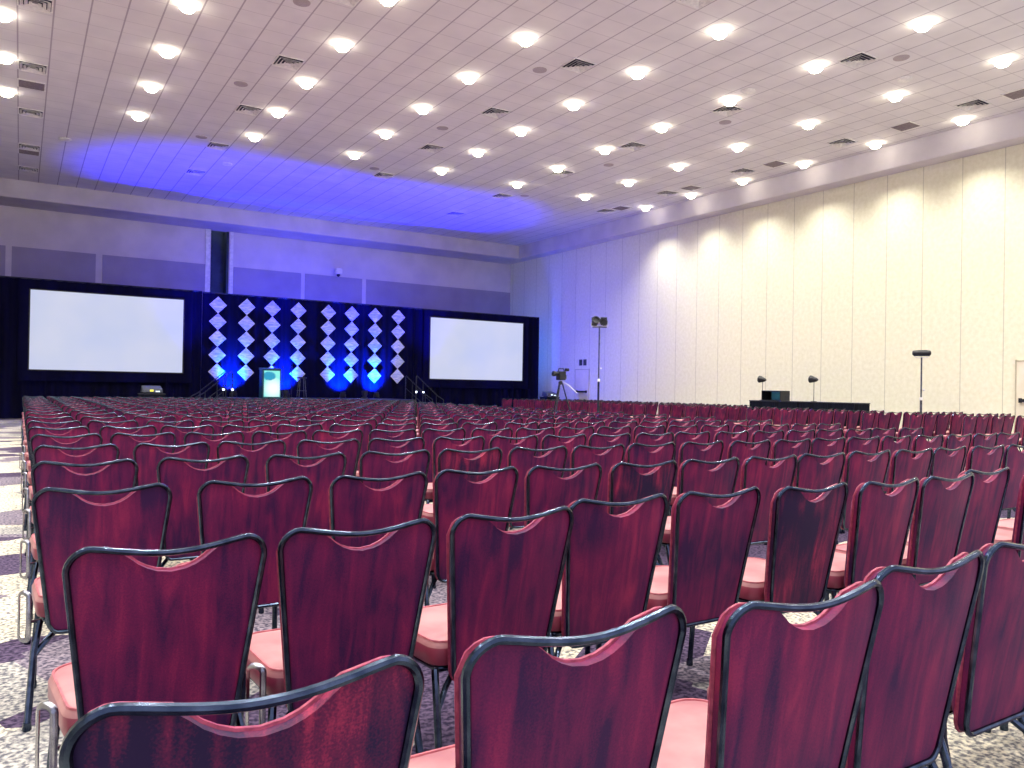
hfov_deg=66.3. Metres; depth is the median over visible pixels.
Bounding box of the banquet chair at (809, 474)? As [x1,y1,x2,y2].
[793,452,845,500]
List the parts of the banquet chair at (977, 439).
backrest, frame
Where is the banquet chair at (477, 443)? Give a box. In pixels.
[425,436,484,503]
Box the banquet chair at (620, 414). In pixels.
[603,412,623,417]
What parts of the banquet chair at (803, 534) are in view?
leg, seat frame, seat, backrest, frame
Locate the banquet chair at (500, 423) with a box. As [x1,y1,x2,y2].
[492,418,522,433]
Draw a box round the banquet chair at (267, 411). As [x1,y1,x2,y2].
[265,410,294,418]
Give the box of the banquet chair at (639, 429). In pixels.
[632,425,665,443]
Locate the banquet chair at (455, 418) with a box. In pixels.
[452,414,480,422]
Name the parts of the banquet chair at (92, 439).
seat, backrest, frame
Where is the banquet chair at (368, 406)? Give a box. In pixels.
[351,405,370,408]
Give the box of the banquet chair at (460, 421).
[457,418,488,427]
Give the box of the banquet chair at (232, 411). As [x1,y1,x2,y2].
[229,410,260,420]
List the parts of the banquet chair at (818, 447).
backrest, frame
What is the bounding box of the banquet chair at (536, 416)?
[512,414,538,426]
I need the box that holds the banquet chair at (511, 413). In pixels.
[506,412,529,420]
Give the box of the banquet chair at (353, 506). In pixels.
[328,471,427,546]
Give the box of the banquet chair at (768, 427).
[762,424,788,438]
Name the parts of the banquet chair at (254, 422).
frame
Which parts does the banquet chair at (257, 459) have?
frame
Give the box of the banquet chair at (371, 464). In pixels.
[358,449,430,488]
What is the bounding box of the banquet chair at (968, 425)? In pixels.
[943,415,977,440]
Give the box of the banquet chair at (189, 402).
[170,401,192,405]
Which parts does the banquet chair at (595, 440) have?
frame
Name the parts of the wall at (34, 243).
wall panel, wall panel, wall panel, wall panel, wall panel, wall panel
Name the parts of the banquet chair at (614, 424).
frame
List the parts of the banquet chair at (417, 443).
frame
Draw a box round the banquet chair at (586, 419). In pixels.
[570,414,594,424]
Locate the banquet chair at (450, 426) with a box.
[419,422,457,436]
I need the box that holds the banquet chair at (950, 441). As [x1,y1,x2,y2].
[943,433,971,471]
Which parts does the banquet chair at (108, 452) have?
leg, backrest, frame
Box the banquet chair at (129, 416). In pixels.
[122,412,161,420]
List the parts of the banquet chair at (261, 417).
frame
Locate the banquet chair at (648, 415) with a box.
[645,414,666,420]
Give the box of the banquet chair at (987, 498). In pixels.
[906,467,1009,554]
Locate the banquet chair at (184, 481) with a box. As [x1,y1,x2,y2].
[156,455,248,566]
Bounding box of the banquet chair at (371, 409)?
[366,408,389,412]
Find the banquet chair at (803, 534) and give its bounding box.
[686,482,848,665]
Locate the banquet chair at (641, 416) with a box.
[622,414,643,421]
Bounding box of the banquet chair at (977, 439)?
[964,433,997,470]
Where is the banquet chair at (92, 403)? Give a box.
[89,402,116,406]
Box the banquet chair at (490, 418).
[484,414,511,422]
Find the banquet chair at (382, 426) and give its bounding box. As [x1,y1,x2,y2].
[375,423,415,436]
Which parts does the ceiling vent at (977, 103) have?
frame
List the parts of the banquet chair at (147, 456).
frame, backrest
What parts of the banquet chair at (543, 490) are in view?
backrest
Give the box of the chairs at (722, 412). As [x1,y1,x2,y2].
[21,396,1010,441]
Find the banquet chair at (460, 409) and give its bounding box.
[443,408,464,412]
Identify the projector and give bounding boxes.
[141,386,162,393]
[542,391,556,396]
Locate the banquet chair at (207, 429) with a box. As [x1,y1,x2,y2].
[160,425,213,452]
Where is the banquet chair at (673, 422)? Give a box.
[668,420,695,430]
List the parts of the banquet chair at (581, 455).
frame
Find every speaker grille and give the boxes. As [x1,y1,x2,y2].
[235,82,245,85]
[295,0,308,5]
[534,68,544,72]
[895,56,907,60]
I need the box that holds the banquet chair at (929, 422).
[922,413,936,439]
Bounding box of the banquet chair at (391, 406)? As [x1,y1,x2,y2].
[375,405,393,410]
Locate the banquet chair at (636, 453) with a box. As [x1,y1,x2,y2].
[625,442,675,547]
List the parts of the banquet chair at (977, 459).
frame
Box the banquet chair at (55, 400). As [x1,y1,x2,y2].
[52,399,76,403]
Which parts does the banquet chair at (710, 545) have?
seat, backrest, frame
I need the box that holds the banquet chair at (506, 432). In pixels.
[470,427,512,449]
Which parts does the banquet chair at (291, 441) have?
frame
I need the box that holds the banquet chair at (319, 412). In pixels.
[298,410,326,415]
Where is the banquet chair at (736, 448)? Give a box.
[727,439,770,544]
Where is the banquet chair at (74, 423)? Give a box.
[21,420,81,509]
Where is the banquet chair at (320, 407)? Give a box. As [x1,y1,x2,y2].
[317,406,340,410]
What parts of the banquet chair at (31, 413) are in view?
frame, backrest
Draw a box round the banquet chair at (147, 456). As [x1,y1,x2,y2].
[133,441,209,559]
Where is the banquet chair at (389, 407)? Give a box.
[370,406,391,411]
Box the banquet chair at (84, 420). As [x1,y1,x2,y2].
[80,416,126,426]
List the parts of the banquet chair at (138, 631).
leg, seat, backrest, leg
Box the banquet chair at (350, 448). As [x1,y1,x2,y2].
[296,438,359,475]
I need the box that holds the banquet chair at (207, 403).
[207,403,229,407]
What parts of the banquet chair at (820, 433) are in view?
frame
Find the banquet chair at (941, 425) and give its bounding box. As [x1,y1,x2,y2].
[928,413,949,441]
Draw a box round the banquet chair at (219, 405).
[217,404,242,411]
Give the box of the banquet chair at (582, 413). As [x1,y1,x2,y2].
[579,412,600,418]
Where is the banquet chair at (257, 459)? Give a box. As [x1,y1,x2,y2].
[216,440,285,494]
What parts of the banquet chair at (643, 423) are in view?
backrest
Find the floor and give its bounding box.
[0,418,1023,767]
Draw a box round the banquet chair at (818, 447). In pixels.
[809,437,845,533]
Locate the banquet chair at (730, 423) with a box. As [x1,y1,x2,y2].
[723,420,748,437]
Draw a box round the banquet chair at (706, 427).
[700,424,728,445]
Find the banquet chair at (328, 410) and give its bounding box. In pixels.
[309,408,334,412]
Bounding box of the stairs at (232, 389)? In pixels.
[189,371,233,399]
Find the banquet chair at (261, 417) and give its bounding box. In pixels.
[227,415,265,431]
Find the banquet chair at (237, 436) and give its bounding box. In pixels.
[183,431,244,468]
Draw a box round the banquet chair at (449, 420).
[419,418,453,428]
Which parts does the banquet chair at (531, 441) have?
frame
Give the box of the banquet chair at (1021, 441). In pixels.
[1018,423,1023,451]
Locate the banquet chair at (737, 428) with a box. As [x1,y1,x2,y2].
[731,424,759,448]
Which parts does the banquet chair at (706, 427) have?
frame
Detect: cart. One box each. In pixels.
[138,393,165,397]
[540,397,559,400]
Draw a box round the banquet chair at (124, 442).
[110,432,175,459]
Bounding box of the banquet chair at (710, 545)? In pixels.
[596,486,760,649]
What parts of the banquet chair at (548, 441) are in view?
backrest, frame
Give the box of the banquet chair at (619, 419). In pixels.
[615,417,639,425]
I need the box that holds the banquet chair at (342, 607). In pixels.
[240,518,436,753]
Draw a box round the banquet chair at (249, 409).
[246,408,274,415]
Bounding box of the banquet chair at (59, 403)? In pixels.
[57,402,85,407]
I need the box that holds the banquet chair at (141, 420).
[133,415,175,429]
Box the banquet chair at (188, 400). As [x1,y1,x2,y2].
[187,400,207,404]
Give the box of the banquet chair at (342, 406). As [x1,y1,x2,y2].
[325,404,345,408]
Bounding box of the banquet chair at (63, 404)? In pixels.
[59,403,88,409]
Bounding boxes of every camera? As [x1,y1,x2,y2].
[334,268,341,276]
[552,368,568,379]
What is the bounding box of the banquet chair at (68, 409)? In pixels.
[65,407,100,413]
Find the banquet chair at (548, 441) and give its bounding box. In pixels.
[510,434,586,529]
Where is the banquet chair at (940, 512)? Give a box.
[831,472,974,598]
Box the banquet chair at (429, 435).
[421,428,465,482]
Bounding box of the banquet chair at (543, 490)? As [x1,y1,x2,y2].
[509,463,601,531]
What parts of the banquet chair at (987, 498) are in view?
backrest, frame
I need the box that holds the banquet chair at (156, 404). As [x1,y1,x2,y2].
[151,402,174,407]
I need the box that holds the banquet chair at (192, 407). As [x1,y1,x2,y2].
[168,405,196,412]
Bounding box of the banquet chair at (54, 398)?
[51,398,74,402]
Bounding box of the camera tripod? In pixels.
[553,381,576,412]
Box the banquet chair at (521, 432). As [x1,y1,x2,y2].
[515,427,554,456]
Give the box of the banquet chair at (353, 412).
[329,410,356,415]
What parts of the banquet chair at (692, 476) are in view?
seat, leg, backrest, frame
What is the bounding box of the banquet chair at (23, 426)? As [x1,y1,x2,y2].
[22,402,51,449]
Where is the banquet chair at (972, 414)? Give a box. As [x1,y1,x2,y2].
[960,413,973,434]
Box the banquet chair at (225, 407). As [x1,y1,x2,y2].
[202,406,228,412]
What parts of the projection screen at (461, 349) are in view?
screen frame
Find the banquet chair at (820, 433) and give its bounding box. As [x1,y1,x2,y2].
[815,428,842,444]
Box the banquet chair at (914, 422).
[895,413,922,436]
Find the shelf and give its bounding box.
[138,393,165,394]
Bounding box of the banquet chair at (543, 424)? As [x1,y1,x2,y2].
[537,421,569,435]
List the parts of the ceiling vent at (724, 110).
frame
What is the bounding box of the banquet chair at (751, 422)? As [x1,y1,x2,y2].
[748,419,771,430]
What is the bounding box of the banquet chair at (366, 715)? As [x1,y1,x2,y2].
[58,654,423,767]
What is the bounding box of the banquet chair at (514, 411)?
[498,410,518,414]
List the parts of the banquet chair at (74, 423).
seat, backrest, frame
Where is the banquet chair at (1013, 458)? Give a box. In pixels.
[1001,444,1023,511]
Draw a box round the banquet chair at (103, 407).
[100,405,130,410]
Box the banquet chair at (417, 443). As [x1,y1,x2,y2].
[367,437,424,461]
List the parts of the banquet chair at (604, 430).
frame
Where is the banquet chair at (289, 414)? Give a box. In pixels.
[285,412,316,422]
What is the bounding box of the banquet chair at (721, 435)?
[714,430,748,460]
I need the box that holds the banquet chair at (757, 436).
[750,430,783,466]
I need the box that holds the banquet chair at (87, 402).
[85,401,110,404]
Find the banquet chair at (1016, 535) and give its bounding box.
[994,475,1023,559]
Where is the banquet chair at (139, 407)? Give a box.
[136,405,164,409]
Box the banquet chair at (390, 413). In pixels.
[387,412,414,419]
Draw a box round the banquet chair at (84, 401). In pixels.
[81,400,104,402]
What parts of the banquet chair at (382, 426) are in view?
frame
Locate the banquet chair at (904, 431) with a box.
[885,427,922,493]
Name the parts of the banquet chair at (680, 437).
backrest, frame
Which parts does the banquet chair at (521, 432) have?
frame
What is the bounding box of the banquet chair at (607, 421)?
[587,417,613,426]
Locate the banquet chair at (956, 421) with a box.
[934,413,963,446]
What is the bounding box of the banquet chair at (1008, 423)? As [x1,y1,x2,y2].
[985,415,1014,437]
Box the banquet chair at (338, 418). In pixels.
[310,415,344,423]
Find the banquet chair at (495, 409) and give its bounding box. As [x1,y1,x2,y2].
[492,408,510,412]
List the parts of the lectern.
display panel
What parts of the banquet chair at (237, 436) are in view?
frame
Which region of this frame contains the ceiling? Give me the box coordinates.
[0,0,1023,245]
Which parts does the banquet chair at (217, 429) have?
frame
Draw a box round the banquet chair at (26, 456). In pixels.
[19,416,73,497]
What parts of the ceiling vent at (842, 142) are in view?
frame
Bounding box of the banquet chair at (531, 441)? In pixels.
[489,435,538,468]
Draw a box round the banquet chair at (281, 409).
[278,408,304,415]
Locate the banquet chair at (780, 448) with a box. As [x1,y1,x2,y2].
[770,438,810,466]
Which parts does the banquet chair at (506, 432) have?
frame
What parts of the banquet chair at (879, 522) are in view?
leg, leg, seat frame, seat, backrest, frame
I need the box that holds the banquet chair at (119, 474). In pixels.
[19,458,138,644]
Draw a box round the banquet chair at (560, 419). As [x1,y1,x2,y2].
[555,417,582,432]
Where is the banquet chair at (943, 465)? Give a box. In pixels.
[928,446,966,487]
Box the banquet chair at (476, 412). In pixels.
[472,410,493,414]
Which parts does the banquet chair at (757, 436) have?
frame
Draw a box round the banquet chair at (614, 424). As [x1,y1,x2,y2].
[608,421,637,444]
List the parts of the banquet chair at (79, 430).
leg, seat, backrest, frame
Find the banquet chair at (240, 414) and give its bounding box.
[208,412,243,425]
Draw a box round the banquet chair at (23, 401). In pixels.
[21,401,49,445]
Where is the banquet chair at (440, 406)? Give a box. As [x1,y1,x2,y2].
[438,405,456,409]
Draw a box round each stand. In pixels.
[289,366,292,397]
[591,316,608,411]
[912,350,930,413]
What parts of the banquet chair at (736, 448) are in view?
backrest, frame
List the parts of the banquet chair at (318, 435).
backrest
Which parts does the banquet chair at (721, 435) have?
frame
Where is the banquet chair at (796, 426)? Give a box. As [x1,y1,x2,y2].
[790,423,815,435]
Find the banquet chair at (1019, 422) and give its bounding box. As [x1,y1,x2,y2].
[1014,415,1023,437]
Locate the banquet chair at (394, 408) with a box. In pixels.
[393,408,415,412]
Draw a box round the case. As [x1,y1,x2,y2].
[761,390,789,400]
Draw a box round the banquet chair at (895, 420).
[888,412,901,431]
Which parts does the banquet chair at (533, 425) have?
frame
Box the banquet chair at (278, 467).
[258,452,346,613]
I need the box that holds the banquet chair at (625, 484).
[607,460,677,565]
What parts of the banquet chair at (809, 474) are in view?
frame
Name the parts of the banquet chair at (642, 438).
backrest, frame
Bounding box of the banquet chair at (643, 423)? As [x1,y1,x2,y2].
[639,420,667,432]
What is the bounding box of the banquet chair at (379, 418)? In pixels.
[350,415,382,424]
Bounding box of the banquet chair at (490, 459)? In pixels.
[421,447,502,588]
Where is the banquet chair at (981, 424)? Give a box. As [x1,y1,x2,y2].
[974,415,988,438]
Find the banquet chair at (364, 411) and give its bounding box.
[362,410,388,416]
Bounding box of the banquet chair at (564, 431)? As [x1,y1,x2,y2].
[557,426,593,445]
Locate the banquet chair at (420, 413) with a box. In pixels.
[418,412,445,436]
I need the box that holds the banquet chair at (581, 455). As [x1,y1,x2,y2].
[570,444,624,512]
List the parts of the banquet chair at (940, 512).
seat, backrest, frame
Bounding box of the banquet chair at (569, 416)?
[554,412,576,421]
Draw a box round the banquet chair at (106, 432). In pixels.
[99,425,156,443]
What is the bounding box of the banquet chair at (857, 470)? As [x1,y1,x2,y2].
[837,449,890,544]
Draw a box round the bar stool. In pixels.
[296,377,306,397]
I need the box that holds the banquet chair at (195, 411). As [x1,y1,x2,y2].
[193,410,225,419]
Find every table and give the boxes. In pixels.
[749,400,809,409]
[799,401,869,426]
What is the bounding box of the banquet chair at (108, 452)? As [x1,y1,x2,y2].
[22,443,119,590]
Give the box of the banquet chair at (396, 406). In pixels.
[395,406,415,410]
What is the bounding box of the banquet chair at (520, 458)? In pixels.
[507,445,567,528]
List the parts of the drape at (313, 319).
cross rail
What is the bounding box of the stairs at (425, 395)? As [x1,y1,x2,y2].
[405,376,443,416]
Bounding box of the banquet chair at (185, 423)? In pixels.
[146,419,193,433]
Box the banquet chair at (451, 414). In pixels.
[448,412,473,418]
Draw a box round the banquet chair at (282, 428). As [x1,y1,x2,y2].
[276,423,322,439]
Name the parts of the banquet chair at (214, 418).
frame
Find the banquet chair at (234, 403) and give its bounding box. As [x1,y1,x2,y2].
[234,403,255,409]
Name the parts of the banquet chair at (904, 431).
backrest, frame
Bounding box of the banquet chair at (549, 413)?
[531,412,553,422]
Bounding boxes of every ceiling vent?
[17,0,53,13]
[17,59,47,74]
[17,78,45,91]
[18,107,43,118]
[18,143,40,151]
[18,148,39,155]
[18,165,38,172]
[185,169,206,175]
[206,141,229,150]
[234,103,262,115]
[271,54,304,70]
[330,0,359,6]
[372,172,394,178]
[419,143,444,152]
[447,211,465,216]
[480,106,510,118]
[491,193,512,198]
[550,169,574,176]
[560,57,596,73]
[596,208,615,213]
[610,205,631,210]
[619,141,646,150]
[655,190,678,196]
[676,0,714,8]
[679,185,702,190]
[710,105,743,115]
[729,168,755,175]
[761,160,788,167]
[827,138,857,147]
[837,51,878,68]
[888,121,922,131]
[954,98,991,110]
[1000,88,1023,99]
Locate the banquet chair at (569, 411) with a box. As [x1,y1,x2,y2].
[566,410,586,414]
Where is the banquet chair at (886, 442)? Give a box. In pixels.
[878,435,910,492]
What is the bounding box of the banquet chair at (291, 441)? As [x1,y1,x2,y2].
[251,430,306,462]
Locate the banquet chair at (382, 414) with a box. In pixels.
[356,412,384,420]
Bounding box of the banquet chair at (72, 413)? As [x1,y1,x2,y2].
[69,410,107,419]
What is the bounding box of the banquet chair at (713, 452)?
[669,440,723,515]
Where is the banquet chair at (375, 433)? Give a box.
[356,428,416,476]
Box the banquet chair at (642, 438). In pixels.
[634,432,673,515]
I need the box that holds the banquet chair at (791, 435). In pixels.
[784,429,815,446]
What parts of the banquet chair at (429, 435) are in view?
frame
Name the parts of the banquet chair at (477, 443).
seat, backrest, frame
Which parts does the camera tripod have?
leg, leg, leg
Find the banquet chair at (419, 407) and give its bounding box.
[416,406,437,428]
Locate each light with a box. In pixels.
[0,10,11,21]
[0,53,12,63]
[0,88,13,97]
[132,113,143,120]
[144,83,157,92]
[159,47,173,57]
[179,0,195,13]
[249,134,259,141]
[272,109,283,117]
[283,390,288,397]
[300,79,312,88]
[335,41,348,52]
[350,152,358,158]
[362,391,367,397]
[380,0,395,5]
[380,131,390,138]
[417,106,427,113]
[437,168,445,174]
[462,74,474,83]
[473,150,482,156]
[513,182,521,187]
[516,128,525,135]
[519,35,532,46]
[553,166,561,172]
[568,101,578,109]
[581,195,588,199]
[600,147,609,153]
[624,181,632,185]
[631,69,643,78]
[642,206,648,210]
[656,124,666,132]
[674,164,682,170]
[687,193,694,198]
[712,27,726,39]
[724,97,735,105]
[733,144,742,151]
[738,179,746,184]
[799,162,808,167]
[803,121,814,128]
[808,63,822,73]
[870,141,880,148]
[889,92,902,101]
[915,19,931,31]
[956,117,968,125]
[995,57,1010,67]
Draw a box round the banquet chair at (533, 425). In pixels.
[504,422,537,443]
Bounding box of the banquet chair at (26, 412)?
[22,410,63,474]
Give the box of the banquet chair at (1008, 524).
[998,519,1014,529]
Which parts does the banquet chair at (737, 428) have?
frame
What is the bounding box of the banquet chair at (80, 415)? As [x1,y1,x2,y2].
[75,412,116,421]
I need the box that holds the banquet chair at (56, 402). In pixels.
[55,401,80,405]
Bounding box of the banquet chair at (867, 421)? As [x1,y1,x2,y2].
[843,412,875,433]
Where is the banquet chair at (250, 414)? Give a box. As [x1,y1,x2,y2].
[246,412,280,424]
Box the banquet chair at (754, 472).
[740,454,797,544]
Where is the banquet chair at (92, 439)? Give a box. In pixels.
[21,433,102,555]
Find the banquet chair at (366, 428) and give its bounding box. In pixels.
[328,423,371,470]
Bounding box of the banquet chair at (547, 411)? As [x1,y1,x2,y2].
[545,410,565,417]
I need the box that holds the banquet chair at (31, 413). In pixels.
[21,412,69,460]
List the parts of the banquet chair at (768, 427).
frame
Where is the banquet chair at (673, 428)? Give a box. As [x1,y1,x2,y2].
[666,425,697,438]
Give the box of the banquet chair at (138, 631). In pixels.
[35,533,266,767]
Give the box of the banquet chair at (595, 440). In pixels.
[587,433,630,461]
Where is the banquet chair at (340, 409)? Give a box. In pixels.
[337,408,362,412]
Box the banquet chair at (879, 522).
[824,477,919,600]
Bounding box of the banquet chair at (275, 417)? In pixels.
[270,415,306,429]
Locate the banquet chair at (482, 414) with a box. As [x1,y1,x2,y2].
[478,412,502,417]
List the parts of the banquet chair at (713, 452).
seat, backrest, frame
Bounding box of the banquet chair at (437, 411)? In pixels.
[416,410,442,436]
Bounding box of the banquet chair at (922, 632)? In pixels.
[707,550,984,767]
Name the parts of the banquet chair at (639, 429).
frame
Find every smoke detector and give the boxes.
[59,137,71,141]
[222,162,232,165]
[741,88,755,94]
[896,76,912,82]
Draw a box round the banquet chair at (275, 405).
[273,404,295,409]
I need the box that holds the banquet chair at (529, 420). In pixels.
[525,417,554,426]
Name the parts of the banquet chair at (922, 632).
backrest, frame, leg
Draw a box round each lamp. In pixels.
[757,376,765,389]
[808,375,817,401]
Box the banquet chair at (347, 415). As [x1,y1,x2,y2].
[321,412,351,419]
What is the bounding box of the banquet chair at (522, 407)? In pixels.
[506,406,523,410]
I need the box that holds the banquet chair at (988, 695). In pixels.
[939,541,1023,767]
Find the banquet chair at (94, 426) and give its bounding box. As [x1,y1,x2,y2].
[87,420,138,433]
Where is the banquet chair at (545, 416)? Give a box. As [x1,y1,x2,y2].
[542,414,567,426]
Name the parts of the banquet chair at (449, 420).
frame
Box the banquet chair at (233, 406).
[231,406,257,413]
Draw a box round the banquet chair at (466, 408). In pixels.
[464,406,482,410]
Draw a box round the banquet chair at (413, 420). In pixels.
[382,418,416,429]
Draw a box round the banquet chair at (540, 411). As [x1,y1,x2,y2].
[521,410,542,415]
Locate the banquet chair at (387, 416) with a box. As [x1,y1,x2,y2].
[385,415,415,423]
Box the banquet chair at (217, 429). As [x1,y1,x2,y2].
[199,419,244,439]
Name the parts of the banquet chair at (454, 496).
leg, seat, backrest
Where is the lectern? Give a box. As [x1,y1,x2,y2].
[259,364,281,397]
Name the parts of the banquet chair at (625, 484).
backrest, leg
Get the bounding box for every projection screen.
[18,279,192,397]
[423,310,528,408]
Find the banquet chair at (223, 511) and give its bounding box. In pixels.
[176,476,312,628]
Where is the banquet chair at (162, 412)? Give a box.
[153,410,187,419]
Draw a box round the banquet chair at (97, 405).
[95,404,123,409]
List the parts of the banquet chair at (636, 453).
backrest, frame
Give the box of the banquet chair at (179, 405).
[158,404,184,409]
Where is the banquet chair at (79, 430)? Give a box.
[21,426,89,530]
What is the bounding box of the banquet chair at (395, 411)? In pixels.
[391,410,416,415]
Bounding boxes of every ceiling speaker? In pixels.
[196,135,206,138]
[234,81,247,86]
[293,0,310,6]
[437,126,447,129]
[533,67,546,72]
[719,120,730,124]
[893,54,909,60]
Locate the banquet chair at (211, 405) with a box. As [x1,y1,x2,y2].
[189,404,214,409]
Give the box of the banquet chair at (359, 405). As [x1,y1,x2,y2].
[355,403,373,406]
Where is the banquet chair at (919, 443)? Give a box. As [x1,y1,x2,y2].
[910,434,943,457]
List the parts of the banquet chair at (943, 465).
frame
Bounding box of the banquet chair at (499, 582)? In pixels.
[413,506,573,748]
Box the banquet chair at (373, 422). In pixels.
[339,418,376,429]
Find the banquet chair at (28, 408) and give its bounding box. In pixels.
[24,407,61,439]
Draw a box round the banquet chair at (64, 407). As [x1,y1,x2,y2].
[62,405,94,412]
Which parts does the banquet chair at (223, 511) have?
backrest, leg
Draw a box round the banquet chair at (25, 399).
[23,399,48,421]
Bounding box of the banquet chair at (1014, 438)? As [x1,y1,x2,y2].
[996,432,1019,446]
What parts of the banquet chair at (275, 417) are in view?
frame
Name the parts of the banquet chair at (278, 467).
leg, backrest, frame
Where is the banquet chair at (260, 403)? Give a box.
[258,403,280,407]
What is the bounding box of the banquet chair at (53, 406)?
[23,405,58,452]
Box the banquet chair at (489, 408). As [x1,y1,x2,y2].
[485,406,502,410]
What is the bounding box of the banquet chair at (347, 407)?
[345,406,366,410]
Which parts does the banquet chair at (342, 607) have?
leg, seat, leg, frame, backrest, leg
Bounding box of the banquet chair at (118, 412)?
[112,410,148,416]
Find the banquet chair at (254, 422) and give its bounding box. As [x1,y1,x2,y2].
[248,419,290,438]
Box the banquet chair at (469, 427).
[461,422,497,443]
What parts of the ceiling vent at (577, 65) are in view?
frame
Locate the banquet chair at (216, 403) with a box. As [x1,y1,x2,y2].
[196,401,218,405]
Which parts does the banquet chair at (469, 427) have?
frame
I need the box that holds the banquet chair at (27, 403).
[23,403,54,440]
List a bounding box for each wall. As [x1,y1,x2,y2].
[0,205,510,396]
[510,143,1023,440]
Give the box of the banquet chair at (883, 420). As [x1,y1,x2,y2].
[876,412,890,433]
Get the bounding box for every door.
[575,369,589,399]
[1014,360,1023,445]
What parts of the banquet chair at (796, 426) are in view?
frame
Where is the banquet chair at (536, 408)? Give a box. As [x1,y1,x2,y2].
[534,408,552,415]
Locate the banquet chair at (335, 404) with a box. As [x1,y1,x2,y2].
[332,403,350,406]
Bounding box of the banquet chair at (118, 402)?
[115,401,138,405]
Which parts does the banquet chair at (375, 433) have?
backrest, frame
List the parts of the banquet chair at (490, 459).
seat, backrest, frame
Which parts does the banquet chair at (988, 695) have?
leg, frame, leg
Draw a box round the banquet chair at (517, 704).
[408,604,686,767]
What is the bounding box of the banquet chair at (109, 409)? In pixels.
[105,407,137,412]
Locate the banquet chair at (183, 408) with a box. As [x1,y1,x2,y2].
[180,407,209,415]
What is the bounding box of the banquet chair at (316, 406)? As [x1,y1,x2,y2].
[300,404,321,408]
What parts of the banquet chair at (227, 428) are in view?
frame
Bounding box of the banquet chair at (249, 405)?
[246,404,270,411]
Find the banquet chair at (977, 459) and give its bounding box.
[965,444,1004,480]
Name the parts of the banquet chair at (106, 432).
frame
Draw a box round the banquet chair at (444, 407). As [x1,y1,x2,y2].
[442,406,461,411]
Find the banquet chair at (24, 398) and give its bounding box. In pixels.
[21,398,45,438]
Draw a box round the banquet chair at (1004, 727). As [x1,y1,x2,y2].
[1000,723,1008,730]
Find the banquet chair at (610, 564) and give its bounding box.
[547,493,667,656]
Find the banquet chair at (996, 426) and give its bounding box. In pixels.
[984,415,1004,439]
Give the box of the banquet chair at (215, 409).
[213,407,242,416]
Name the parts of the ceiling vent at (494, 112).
frame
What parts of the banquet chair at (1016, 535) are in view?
seat, backrest, frame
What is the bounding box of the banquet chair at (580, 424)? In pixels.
[574,421,604,433]
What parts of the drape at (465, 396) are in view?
cross rail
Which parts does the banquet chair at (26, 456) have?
seat, frame, backrest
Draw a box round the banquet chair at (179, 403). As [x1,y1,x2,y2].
[179,403,202,407]
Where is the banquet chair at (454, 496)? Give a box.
[424,466,518,605]
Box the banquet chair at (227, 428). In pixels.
[221,424,271,450]
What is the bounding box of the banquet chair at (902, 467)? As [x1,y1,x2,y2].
[886,448,932,494]
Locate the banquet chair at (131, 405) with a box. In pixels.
[128,404,154,407]
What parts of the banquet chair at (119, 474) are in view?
leg, leg, seat, backrest, frame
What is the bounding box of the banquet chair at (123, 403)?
[120,402,146,405]
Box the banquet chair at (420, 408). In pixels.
[416,408,441,432]
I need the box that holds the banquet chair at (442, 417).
[420,415,449,423]
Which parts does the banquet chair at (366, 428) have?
frame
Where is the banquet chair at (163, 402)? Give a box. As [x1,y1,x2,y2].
[144,401,166,404]
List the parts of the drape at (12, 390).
cross rail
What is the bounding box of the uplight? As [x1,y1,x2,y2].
[373,392,379,397]
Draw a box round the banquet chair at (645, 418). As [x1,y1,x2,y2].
[641,417,665,425]
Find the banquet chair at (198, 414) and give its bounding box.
[166,412,202,424]
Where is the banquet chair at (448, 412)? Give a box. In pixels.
[446,410,468,415]
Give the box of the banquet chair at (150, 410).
[144,407,175,415]
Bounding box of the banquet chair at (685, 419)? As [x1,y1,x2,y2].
[666,417,690,430]
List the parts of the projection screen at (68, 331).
screen frame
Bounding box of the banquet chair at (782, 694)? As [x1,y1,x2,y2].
[657,579,883,767]
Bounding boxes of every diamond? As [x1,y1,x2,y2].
[208,364,223,379]
[209,314,225,329]
[209,330,225,346]
[209,347,225,362]
[210,297,226,312]
[237,365,253,380]
[238,315,254,330]
[238,332,253,347]
[238,348,253,363]
[239,299,254,314]
[264,317,279,331]
[264,333,279,348]
[264,349,279,364]
[265,301,279,316]
[290,334,305,349]
[290,350,304,365]
[290,366,304,381]
[291,303,305,317]
[291,318,305,333]
[320,352,334,366]
[320,367,334,381]
[321,305,335,319]
[321,320,335,334]
[321,336,334,350]
[344,337,357,351]
[344,352,357,366]
[344,368,357,382]
[345,307,358,320]
[345,322,358,336]
[367,368,380,382]
[368,323,381,337]
[368,339,380,352]
[368,353,380,367]
[369,308,381,322]
[391,325,404,338]
[391,340,403,353]
[391,354,403,368]
[391,369,403,382]
[392,310,404,323]
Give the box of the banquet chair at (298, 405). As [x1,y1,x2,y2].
[284,403,304,407]
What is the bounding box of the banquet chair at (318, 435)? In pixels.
[311,429,362,475]
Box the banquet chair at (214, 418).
[181,415,221,430]
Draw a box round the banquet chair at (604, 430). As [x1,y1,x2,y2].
[596,426,630,440]
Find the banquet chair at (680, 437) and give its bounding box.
[669,431,709,512]
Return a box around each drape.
[0,276,201,418]
[201,292,414,399]
[413,308,538,406]
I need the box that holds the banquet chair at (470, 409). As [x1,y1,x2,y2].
[468,408,487,412]
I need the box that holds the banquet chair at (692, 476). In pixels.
[662,457,739,565]
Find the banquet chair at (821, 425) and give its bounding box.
[816,423,840,434]
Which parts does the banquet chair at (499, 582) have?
seat frame, seat, leg, backrest, frame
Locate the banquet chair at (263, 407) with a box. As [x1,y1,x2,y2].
[261,406,286,411]

